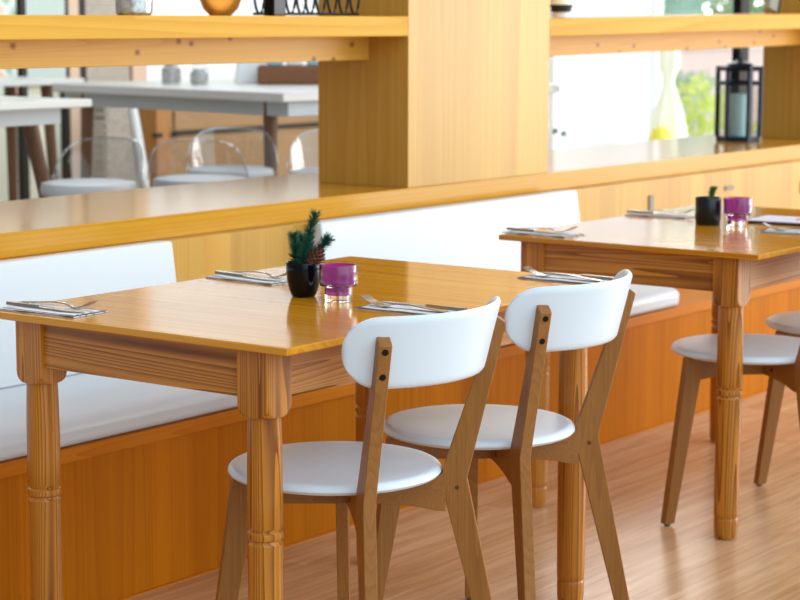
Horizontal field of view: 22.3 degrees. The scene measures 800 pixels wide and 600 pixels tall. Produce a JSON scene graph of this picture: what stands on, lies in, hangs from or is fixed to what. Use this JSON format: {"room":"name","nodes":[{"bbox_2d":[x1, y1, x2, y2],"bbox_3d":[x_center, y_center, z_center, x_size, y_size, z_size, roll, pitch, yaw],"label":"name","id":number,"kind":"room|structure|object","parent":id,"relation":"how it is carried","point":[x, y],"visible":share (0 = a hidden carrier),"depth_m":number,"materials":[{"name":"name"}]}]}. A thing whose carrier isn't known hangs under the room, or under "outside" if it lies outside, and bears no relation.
{"room":"restaurant","nodes":[
{"label":"restaurant","id":0,"kind":"room"},
{"bbox_2d":[0,0,15,14],"bbox_3d":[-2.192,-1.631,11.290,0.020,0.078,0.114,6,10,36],"label":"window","id":1,"kind":"structure","parent":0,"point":[7,7],"depth_m":11.28,"materials":[{"name":"glass"}]},
{"bbox_2d":[0,86,92,201],"bbox_3d":[-1.579,-2.012,12.187,0.100,2.720,5.600,6,10,36],"label":"wall","id":2,"kind":"structure","parent":0,"point":[33,91],"depth_m":11.54,"materials":[{"name":"beige paint"}]},
{"bbox_2d":[16,0,29,199],"bbox_3d":[-2.130,-1.844,11.328,0.050,2.620,0.040,6,10,36],"label":"trim","id":3,"kind":"structure","parent":2,"relation":"attached to","point":[23,155],"depth_m":11.45,"materials":[{"name":"black paint"}]},
{"bbox_2d":[26,0,65,77],"bbox_3d":[-2.028,-2.194,11.418,0.050,1.950,0.300,6,10,36],"label":"door","id":4,"kind":"structure","parent":2,"relation":"in","point":[33,7],"depth_m":11.50,"materials":[{"name":"grey"}]},
{"bbox_2d":[60,0,71,178],"bbox_3d":[-1.931,-1.880,11.595,0.050,2.620,0.030,6,10,36],"label":"trim","id":5,"kind":"structure","parent":2,"relation":"attached to","point":[65,112],"depth_m":11.71,"materials":[{"name":"black paint"}]},
{"bbox_2d":[68,0,80,178],"bbox_3d":[-1.898,-1.886,11.639,0.050,2.620,0.080,6,10,36],"label":"trim","id":6,"kind":"structure","parent":2,"relation":"attached to","point":[73,7],"depth_m":11.75,"materials":[{"name":"beige paint"}]},
{"bbox_2d":[78,0,86,110],"bbox_3d":[-1.858,-1.894,11.693,0.050,2.620,0.055,6,10,36],"label":"trim","id":7,"kind":"structure","parent":2,"relation":"attached to","point":[81,3],"depth_m":11.72,"materials":[{"name":"black paint"}]},
{"bbox_2d":[85,0,129,81],"bbox_3d":[-1.728,-1.927,11.858,0.024,2.000,0.360,6,10,36],"label":"blind","id":8,"kind":"object","parent":2,"relation":"attached to","point":[92,7],"visible":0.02,"depth_m":11.88,"materials":[{"name":"beige fabric"}]},
{"bbox_2d":[129,66,145,80],"bbox_3d":[-1.581,-1.945,12.066,0.050,2.620,0.110,6,10,36],"label":"trim","id":9,"kind":"structure","parent":2,"relation":"attached to","point":[137,73],"depth_m":12.12,"materials":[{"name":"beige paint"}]},
{"bbox_2d":[146,0,317,80],"bbox_3d":[-0.761,-2.183,13.172,0.030,1.850,2.620,6,10,36],"label":"window","id":10,"kind":"structure","parent":2,"relation":"in","point":[160,7],"depth_m":12.55,"materials":[{"name":"white"}]},
{"bbox_2d":[286,261,319,297],"bbox_3d":[-0.203,-0.044,4.266,0.075,0.073,0.075,6,10,36],"label":"pot","id":11,"kind":"object","parent":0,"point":[303,281],"depth_m":4.24,"materials":[{"name":"black ceramic"}]},
{"bbox_2d":[0,160,799,281],"bbox_3d":[0.241,0.050,6.600,0.040,0.746,8.400,6,10,36],"label":"wall partition","id":12,"kind":"structure","parent":0,"point":[772,185],"depth_m":7.17,"materials":[{"name":"brown wood"}]},
{"bbox_2d":[0,130,799,258],"bbox_3d":[-0.006,-0.385,6.787,0.650,0.063,8.300,6,10,36],"label":"ledge","id":13,"kind":"structure","parent":12,"relation":"on","point":[35,226],"depth_m":6.08,"materials":[{"name":"brown wood"}]},
{"bbox_2d":[318,0,549,187],"bbox_3d":[0.124,-1.099,6.612,0.355,1.400,0.813,6,10,36],"label":"pillar","id":14,"kind":"structure","parent":13,"relation":"on","point":[463,96],"depth_m":6.42,"materials":[{"name":"brown wood"}]},
{"bbox_2d":[0,15,407,68],"bbox_3d":[-1.219,-0.610,4.812,0.320,0.135,3.760,6,10,36],"label":"shelf","id":15,"kind":"object","parent":14,"relation":"attached to","point":[26,41],"visible":1,"depth_m":5.51,"materials":[{"name":"brown wood"}]},
{"bbox_2d":[114,0,152,14],"bbox_3d":[-0.730,-0.841,5.551,0.108,0.120,0.108,6,10,36],"label":"glass jar","id":16,"kind":"object","parent":15,"relation":"on","point":[122,7],"visible":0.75,"depth_m":5.51,"materials":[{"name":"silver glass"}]},
{"bbox_2d":[200,0,240,15],"bbox_3d":[-0.515,-0.905,5.803,0.140,0.180,0.140,6,10,36],"label":"vase","id":17,"kind":"object","parent":15,"relation":"on","point":[212,7],"visible":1,"depth_m":5.77,"materials":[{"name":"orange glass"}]},
{"bbox_2d":[253,0,359,15],"bbox_3d":[-0.270,-0.937,5.964,0.040,0.200,0.502,6,10,36],"label":"wire rack","id":18,"kind":"object","parent":15,"relation":"on","point":[271,7],"visible":1,"depth_m":5.92,"materials":[{"name":"black metal"}]},
{"bbox_2d":[714,50,763,141],"bbox_3d":[1.462,-0.882,8.736,0.202,0.392,0.186,3,8,17],"label":"lantern","id":19,"kind":"object","parent":13,"relation":"on","point":[738,107],"visible":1,"depth_m":8.71,"materials":[{"name":"black metal"}]},
{"bbox_2d":[730,93,746,135],"bbox_3d":[1.462,-0.800,8.747,0.072,0.181,0.072,3,8,17],"label":"candle","id":20,"kind":"object","parent":19,"relation":"on","point":[738,101],"depth_m":8.72,"materials":[{"name":"teal wax"}]},
{"bbox_2d":[761,0,799,138],"bbox_3d":[1.984,-1.442,9.111,0.355,1.400,0.800,6,10,36],"label":"pillar","id":21,"kind":"structure","parent":13,"relation":"on","point":[781,75],"depth_m":8.91,"materials":[{"name":"brown wood"}]},
{"bbox_2d":[549,13,799,55],"bbox_3d":[1.070,-1.040,7.887,0.320,0.135,2.327,6,10,36],"label":"shelf","id":22,"kind":"object","parent":21,"relation":"attached to","point":[586,35],"visible":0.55,"depth_m":7.70,"materials":[{"name":"brown wood"}]},
{"bbox_2d":[550,0,572,16],"bbox_3d":[0.574,-1.061,7.203,0.084,0.110,0.084,6,10,36],"label":"spice jar","id":23,"kind":"object","parent":22,"relation":"on","point":[560,8],"visible":0.98,"depth_m":7.18,"materials":[{"name":"white"}]},
{"bbox_2d":[766,0,780,13],"bbox_3d":[1.623,-1.383,8.714,0.024,0.306,0.166,6,10,36],"label":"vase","id":24,"kind":"object","parent":22,"relation":"on","point":[773,6],"visible":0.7,"depth_m":8.70,"materials":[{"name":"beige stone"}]},
{"bbox_2d":[648,195,653,209],"bbox_3d":[0.922,-0.356,7.436,0.006,0.058,0.030,6,10,36],"label":"wall plate","id":25,"kind":"object","parent":12,"relation":"attached to","point":[651,197],"visible":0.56,"depth_m":7.43,"materials":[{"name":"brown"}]},
{"bbox_2d":[725,185,733,190],"bbox_3d":[1.290,-0.439,7.928,0.006,0.016,0.070,6,10,36],"label":"wall plate","id":26,"kind":"object","parent":12,"relation":"attached to","point":[732,186],"visible":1,"depth_m":7.92,"materials":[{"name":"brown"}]},
{"bbox_2d":[126,386,799,599],"bbox_3d":[3.101,0.810,4.074,7.660,0.050,8.400,6,10,36],"label":"floor","id":27,"kind":"structure","parent":0,"point":[682,560],"depth_m":5.20,"materials":[{"name":"laminate"}]},
{"bbox_2d":[0,256,587,599],"bbox_3d":[-0.163,0.360,4.348,0.777,0.750,1.184,6,10,36],"label":"dining table","id":28,"kind":"object","parent":27,"relation":"on","point":[262,346],"visible":0.59,"depth_m":4.00,"materials":[{"name":"brown wood"}]},
{"bbox_2d":[0,303,107,317],"bbox_3d":[-0.696,0.019,4.048,0.212,0.005,0.106,6,10,34],"label":"napkin","id":29,"kind":"object","parent":28,"relation":"on","point":[40,311],"visible":0.94,"depth_m":4.02,"materials":[{"name":"grey fabric"}]},
{"bbox_2d":[6,301,83,311],"bbox_3d":[-0.710,0.014,4.042,0.212,0.006,0.019,6,10,36],"label":"knife","id":30,"kind":"object","parent":29,"relation":"on","point":[14,303],"visible":1,"depth_m":4.06,"materials":[{"name":"silver metal"}]},
{"bbox_2d":[19,300,98,308],"bbox_3d":[-0.689,0.002,4.077,0.199,0.020,0.026,5,9,32],"label":"fork","id":31,"kind":"object","parent":29,"relation":"on","point":[95,301],"visible":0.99,"depth_m":4.06,"materials":[{"name":"silver metal"}]},
{"bbox_2d":[205,273,286,285],"bbox_3d":[-0.328,-0.048,4.539,0.212,0.005,0.106,7,11,42],"label":"napkin","id":32,"kind":"object","parent":28,"relation":"on","point":[221,277],"visible":0.84,"depth_m":4.51,"materials":[{"name":"grey fabric"}]},
{"bbox_2d":[215,270,281,280],"bbox_3d":[-0.342,-0.054,4.535,0.212,0.006,0.019,8,11,43],"label":"knife","id":33,"kind":"object","parent":32,"relation":"on","point":[217,271],"visible":1,"depth_m":4.55,"materials":[{"name":"silver metal"}]},
{"bbox_2d":[228,271,285,277],"bbox_3d":[-0.317,-0.065,4.568,0.199,0.020,0.026,7,10,39],"label":"fork","id":34,"kind":"object","parent":32,"relation":"on","point":[284,274],"visible":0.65,"depth_m":4.55,"materials":[{"name":"silver metal"}]},
{"bbox_2d":[286,208,335,297],"bbox_3d":[-0.189,-0.100,4.253,0.104,0.187,0.074,3,9,22],"label":"potted plant","id":35,"kind":"object","parent":28,"relation":"on","point":[302,272],"visible":0.99,"depth_m":4.24,"materials":[{"name":"green plant"}]},
{"bbox_2d":[319,262,357,302],"bbox_3d":[-0.127,-0.036,4.196,0.080,0.078,0.080,6,10,36],"label":"candle holder","id":36,"kind":"object","parent":28,"relation":"on","point":[338,279],"visible":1,"depth_m":4.17,"materials":[{"name":"purple glass"}]},
{"bbox_2d":[354,302,454,314],"bbox_3d":[0.024,0.018,4.070,0.212,0.005,0.106,6,10,35],"label":"napkin","id":37,"kind":"object","parent":28,"relation":"on","point":[402,309],"visible":0.73,"depth_m":4.06,"materials":[{"name":"grey fabric"}]},
{"bbox_2d":[360,294,448,312],"bbox_3d":[0.010,0.007,4.058,0.199,0.020,0.026,5,9,33],"label":"fork","id":38,"kind":"object","parent":37,"relation":"on","point":[375,302],"visible":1,"depth_m":4.07,"materials":[{"name":"silver metal"}]},
{"bbox_2d":[379,301,466,310],"bbox_3d":[0.047,0.010,4.088,0.212,0.006,0.019,6,10,37],"label":"knife","id":39,"kind":"object","parent":37,"relation":"on","point":[456,308],"visible":0.9,"depth_m":4.06,"materials":[{"name":"silver metal"}]},
{"bbox_2d":[517,273,610,283],"bbox_3d":[0.379,-0.048,4.549,0.212,0.005,0.106,6,10,37],"label":"napkin","id":40,"kind":"object","parent":28,"relation":"on","point":[552,278],"visible":0.74,"depth_m":4.54,"materials":[{"name":"grey fabric"}]},
{"bbox_2d":[522,266,602,281],"bbox_3d":[0.365,-0.059,4.538,0.199,0.020,0.026,6,10,35],"label":"fork","id":41,"kind":"object","parent":40,"relation":"on","point":[536,273],"visible":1,"depth_m":4.55,"materials":[{"name":"silver metal"}]},
{"bbox_2d":[539,272,613,279],"bbox_3d":[0.403,-0.056,4.566,0.212,0.006,0.019,7,10,39],"label":"knife","id":42,"kind":"object","parent":40,"relation":"on","point":[581,275],"visible":0.76,"depth_m":4.54,"materials":[{"name":"silver metal"}]},
{"bbox_2d":[215,296,505,599],"bbox_3d":[-0.080,0.391,3.941,0.543,0.802,0.445,6,10,38],"label":"dining chair","id":43,"kind":"object","parent":27,"relation":"on","point":[381,354],"visible":0.98,"depth_m":3.86,"materials":[{"name":"white paint"}]},
{"bbox_2d":[0,279,799,599],"bbox_3d":[0.443,0.250,6.478,0.458,0.384,8.400,6,10,36],"label":"bench","id":44,"kind":"object","parent":27,"relation":"on","point":[144,509],"visible":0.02,"depth_m":4.88,"materials":[{"name":"brown wood"}]},
{"bbox_2d":[0,373,237,461],"bbox_3d":[-1.158,0.319,4.292,0.443,0.074,2.800,6,10,36],"label":"seat cushion","id":45,"kind":"object","parent":44,"relation":"on","point":[91,407],"visible":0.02,"depth_m":4.70,"materials":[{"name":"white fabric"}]},
{"bbox_2d":[0,241,175,388],"bbox_3d":[-1.363,0.134,4.285,0.086,0.293,2.585,6,10,36],"label":"backrest cushion","id":46,"kind":"object","parent":45,"relation":"on","point":[59,276],"visible":0.48,"depth_m":5.01,"materials":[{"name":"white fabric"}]},
{"bbox_2d":[117,385,785,599],"bbox_3d":[0.624,0.457,6.371,0.007,0.004,8.400,6,10,36],"label":"trim","id":47,"kind":"structure","parent":44,"relation":"attached to","point":[668,422],"depth_m":5.25,"materials":[{"name":"brown wood"}]},
{"bbox_2d":[629,284,678,315],"bbox_3d":[0.318,0.046,6.276,0.443,0.074,1.475,6,10,36],"label":"seat cushion","id":48,"kind":"object","parent":44,"relation":"on","point":[647,298],"visible":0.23,"depth_m":6.62,"materials":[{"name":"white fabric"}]},
{"bbox_2d":[312,190,579,270],"bbox_3d":[0.187,-0.153,6.368,0.086,0.293,1.400,6,10,36],"label":"backrest cushion","id":49,"kind":"object","parent":48,"relation":"on","point":[466,234],"visible":0.36,"depth_m":6.31,"materials":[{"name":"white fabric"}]},
{"bbox_2d":[376,269,634,599],"bbox_3d":[0.219,0.335,4.349,0.543,0.802,0.445,6,10,35],"label":"dining chair","id":50,"kind":"object","parent":27,"relation":"on","point":[539,320],"visible":0.88,"depth_m":4.24,"materials":[{"name":"white paint"}]},
{"bbox_2d":[499,205,799,539],"bbox_3d":[0.930,0.162,5.795,0.777,0.750,1.184,6,10,36],"label":"dining table","id":51,"kind":"object","parent":27,"relation":"on","point":[730,262],"visible":0.73,"depth_m":5.27,"materials":[{"name":"brown wood"}]},
{"bbox_2d":[501,230,584,237],"bbox_3d":[0.389,-0.182,5.514,0.212,0.005,0.106,7,10,39],"label":"napkin","id":52,"kind":"object","parent":51,"relation":"on","point":[566,235],"visible":0.87,"depth_m":5.48,"materials":[{"name":"grey"}]},
{"bbox_2d":[506,227,565,233],"bbox_3d":[0.375,-0.188,5.509,0.212,0.006,0.019,7,11,41],"label":"knife","id":53,"kind":"object","parent":52,"relation":"on","point":[507,228],"visible":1,"depth_m":5.53,"materials":[{"name":"silver metal"}]},
{"bbox_2d":[525,226,577,231],"bbox_3d":[0.399,-0.199,5.543,0.199,0.020,0.026,6,10,37],"label":"fork","id":54,"kind":"object","parent":52,"relation":"on","point":[575,226],"visible":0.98,"depth_m":5.52,"materials":[{"name":"silver metal"}]},
{"bbox_2d":[624,213,694,218],"bbox_3d":[0.780,-0.253,6.028,0.212,0.005,0.106,6,10,37],"label":"napkin","id":55,"kind":"object","parent":51,"relation":"on","point":[630,214],"visible":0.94,"depth_m":6.00,"materials":[{"name":"grey"}]},
{"bbox_2d":[627,210,689,215],"bbox_3d":[0.767,-0.258,6.022,0.212,0.006,0.019,7,10,39],"label":"knife","id":56,"kind":"object","parent":55,"relation":"on","point":[630,211],"visible":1,"depth_m":6.04,"materials":[{"name":"silver metal"}]},
{"bbox_2d":[638,209,693,213],"bbox_3d":[0.789,-0.270,6.057,0.199,0.020,0.026,6,10,35],"label":"fork","id":57,"kind":"object","parent":55,"relation":"on","point":[690,209],"visible":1,"depth_m":6.04,"materials":[{"name":"silver metal"}]},
{"bbox_2d":[695,185,721,225],"bbox_3d":[0.879,-0.272,5.774,0.074,0.114,0.074,6,10,36],"label":"potted plant","id":58,"kind":"object","parent":51,"relation":"on","point":[707,208],"visible":1,"depth_m":5.75,"materials":[{"name":"black"}]},
{"bbox_2d":[723,196,752,226],"bbox_3d":[0.958,-0.251,5.748,0.082,0.080,0.082,6,10,36],"label":"candle holder","id":59,"kind":"object","parent":51,"relation":"on","point":[737,209],"visible":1,"depth_m":5.72,"materials":[{"name":"purple glass"}]},
{"bbox_2d":[748,215,799,225],"bbox_3d":[1.120,-0.231,5.857,0.190,0.011,0.180,5,9,30],"label":"napkin","id":60,"kind":"object","parent":51,"relation":"on","point":[769,219],"visible":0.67,"depth_m":5.82,"materials":[{"name":"white fabric"}]},
{"bbox_2d":[760,228,799,234],"bbox_3d":[1.105,-0.187,5.563,0.212,0.005,0.106,4,9,28],"label":"napkin","id":61,"kind":"object","parent":51,"relation":"on","point":[788,231],"visible":0.94,"depth_m":5.56,"materials":[{"name":"grey fabric"}]},
{"bbox_2d":[762,222,799,230],"bbox_3d":[1.093,-0.198,5.550,0.199,0.020,0.026,4,9,25],"label":"fork","id":62,"kind":"object","parent":61,"relation":"on","point":[764,223],"visible":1,"depth_m":5.57,"materials":[{"name":"silver metal"}]},
{"bbox_2d":[661,333,799,526],"bbox_3d":[0.990,0.192,5.391,0.543,0.802,0.445,4,9,28],"label":"dining chair","id":63,"kind":"object","parent":27,"relation":"on","point":[777,357],"visible":0.81,"depth_m":5.34,"materials":[{"name":"white paint"}]},
{"bbox_2d":[753,311,799,486],"bbox_3d":[1.322,0.131,5.833,0.543,0.802,0.445,5,9,32],"label":"dining chair","id":64,"kind":"object","parent":27,"relation":"on","point":[787,323],"visible":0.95,"depth_m":5.81,"materials":[{"name":"white paint"}]},
{"bbox_2d":[662,48,762,119],"bbox_3d":[2.830,-2.201,20.794,0.250,0.740,11.000,6,10,36],"label":"wall","id":65,"kind":"structure","parent":0,"point":[702,59],"depth_m":21.17,"materials":[{"name":"white paint"}]},
{"bbox_2d":[686,116,756,135],"bbox_3d":[2.369,-1.722,20.325,11.640,0.080,16.400,6,10,36],"label":"floor","id":66,"kind":"structure","parent":0,"point":[754,119],"depth_m":19.42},
{"bbox_2d":[548,0,663,149],"bbox_3d":[1.290,-1.819,12.555,0.097,2.250,1.342,6,10,36],"label":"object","id":67,"kind":"object","parent":66,"relation":"on","point":[602,99],"visible":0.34,"depth_m":12.61,"materials":[{"name":"white"}]},
{"bbox_2d":[647,50,687,140],"bbox_3d":[1.629,-1.123,12.453,0.261,0.900,0.378,6,10,36],"label":"parasol","id":68,"kind":"object","parent":66,"relation":"on","point":[668,120],"visible":0.51,"depth_m":12.41,"materials":[{"name":"beige fabric"}]},
{"bbox_2d":[662,67,715,126],"bbox_3d":[2.443,-1.887,18.727,1.121,0.738,1.073,6,10,36],"label":"shrub","id":69,"kind":"object","parent":66,"relation":"on","point":[679,76],"visible":0.08,"depth_m":18.53,"materials":[{"name":"green plant"}]},
{"bbox_2d":[664,0,716,14],"bbox_3d":[2.066,-3.914,22.958,3.556,3.639,3.526,6,10,36],"label":"tree","id":70,"kind":"object","parent":66,"relation":"on","point":[673,7],"visible":0.03,"depth_m":22.57,"materials":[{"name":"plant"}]},
{"bbox_2d":[665,0,764,14],"bbox_3d":[4.805,-4.448,25.702,3.485,3.870,3.494,6,10,36],"label":"tree","id":71,"kind":"object","parent":66,"relation":"on","point":[727,7],"visible":0.03,"depth_m":25.16,"materials":[{"name":"green plant"}]},
{"bbox_2d":[676,73,756,136],"bbox_3d":[2.168,-1.288,14.485,0.754,0.670,0.692,-3,9,-22],"label":"shrub","id":72,"kind":"object","parent":66,"relation":"on","point":[706,104],"visible":0.44,"depth_m":14.43,"materials":[{"name":"green plant"}]},
{"bbox_2d":[732,0,749,93],"bbox_3d":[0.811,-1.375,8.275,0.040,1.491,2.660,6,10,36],"label":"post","id":73,"kind":"structure","parent":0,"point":[739,6],"depth_m":9.33,"materials":[{"name":"black metal"}]},
{"bbox_3d":[-1.816,-0.101,8.612,4.340,0.080,7.600,6,10,36],"label":"floor","id":74,"kind":"structure","parent":0,"visible":0},
{"bbox_2d":[0,76,84,200],"bbox_3d":[-2.086,-0.699,9.892,0.500,0.751,1.050,6,10,36],"label":"cafe table","id":75,"kind":"object","parent":74,"relation":"on","point":[9,84],"visible":0.7,"depth_m":10.10,"materials":[{"name":"white laminate"}]},
{"bbox_2d":[0,87,3,94],"bbox_3d":[-2.229,-1.167,11.306,0.020,0.039,0.024,6,10,36],"label":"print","id":76,"kind":"object","parent":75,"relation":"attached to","point":[1,88],"depth_m":11.30},
{"bbox_2d":[0,69,17,76],"bbox_3d":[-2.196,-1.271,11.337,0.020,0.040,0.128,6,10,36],"label":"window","id":77,"kind":"structure","parent":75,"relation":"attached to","point":[3,72],"depth_m":11.33,"materials":[{"name":"glass"}]},
{"bbox_2d":[0,96,91,197],"bbox_3d":[-1.817,-0.337,7.308,0.730,0.754,1.294,6,10,36],"label":"cafe table","id":78,"kind":"object","parent":74,"relation":"on","point":[29,113],"visible":0.73,"depth_m":7.46,"materials":[{"name":"white laminate"}]},
{"bbox_2d":[40,137,143,196],"bbox_3d":[-1.147,-0.292,7.515,0.387,0.606,0.382,3,8,21],"label":"acrylic chair","id":79,"kind":"object","parent":74,"relation":"on","point":[60,187],"visible":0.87,"depth_m":7.37,"materials":[{"name":"white plastic"}]},
{"bbox_2d":[93,106,148,188],"bbox_3d":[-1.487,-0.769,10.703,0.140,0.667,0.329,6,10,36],"label":"chair","id":80,"kind":"object","parent":74,"relation":"on","point":[113,157],"visible":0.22,"depth_m":10.63,"materials":[{"name":"white"}]},
{"bbox_2d":[146,142,246,186],"bbox_3d":[-0.762,-0.316,7.697,0.387,0.606,0.382,0,8,0],"label":"acrylic chair","id":81,"kind":"object","parent":74,"relation":"on","point":[170,180],"visible":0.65,"depth_m":7.61,"materials":[{"name":"white plastic"}]},
{"bbox_2d":[138,109,318,187],"bbox_3d":[-0.925,-0.978,12.601,0.440,0.560,2.190,6,10,36],"label":"sideboard","id":82,"kind":"object","parent":74,"relation":"on","point":[177,129],"visible":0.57,"depth_m":12.06,"materials":[{"name":"brown wood"}]},
{"bbox_2d":[187,127,278,178],"bbox_3d":[-0.685,-0.387,8.209,0.387,0.606,0.382,0,8,1],"label":"acrylic chair","id":83,"kind":"object","parent":74,"relation":"on","point":[235,170],"visible":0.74,"depth_m":8.07,"materials":[{"name":"white plastic"}]},
{"bbox_2d":[286,129,318,173],"bbox_3d":[-0.269,-0.371,8.102,0.387,0.606,0.382,0,8,1],"label":"acrylic chair","id":84,"kind":"object","parent":74,"relation":"on","point":[303,170],"visible":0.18,"depth_m":8.03,"materials":[{"name":"white"}]},
{"bbox_2d":[52,79,559,177],"bbox_3d":[-0.432,-0.631,9.433,1.710,0.751,1.620,-8,11,-44],"label":"cafe table","id":85,"kind":"object","parent":74,"relation":"on","point":[227,96],"visible":0.44,"depth_m":8.78,"materials":[{"name":"white laminate"}]},
{"bbox_2d":[161,65,180,83],"bbox_3d":[-1.054,-1.043,9.333,0.090,0.090,0.090,6,10,36],"label":"jar","id":86,"kind":"object","parent":85,"relation":"on","point":[170,74],"visible":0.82,"depth_m":9.30,"materials":[{"name":"silver metal"}]},
{"bbox_2d":[190,69,207,84],"bbox_3d":[-0.915,-1.017,9.221,0.080,0.070,0.080,6,10,36],"label":"jar","id":87,"kind":"object","parent":85,"relation":"on","point":[197,76],"visible":1,"depth_m":9.19,"materials":[{"name":"silver metal"}]},
{"bbox_2d":[234,63,267,82],"bbox_3d":[-0.683,-1.083,9.478,0.179,0.130,0.139,-1,8,-8],"label":"box","id":88,"kind":"object","parent":85,"relation":"on","point":[245,72],"visible":0.31,"depth_m":9.42,"materials":[{"name":"white"}]},
{"bbox_2d":[257,61,317,84],"bbox_3d":[-0.483,-1.052,9.314,0.340,0.115,0.200,0,8,-2],"label":"basket","id":89,"kind":"object","parent":85,"relation":"on","point":[274,73],"visible":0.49,"depth_m":9.22,"materials":[{"name":"brown wood"}]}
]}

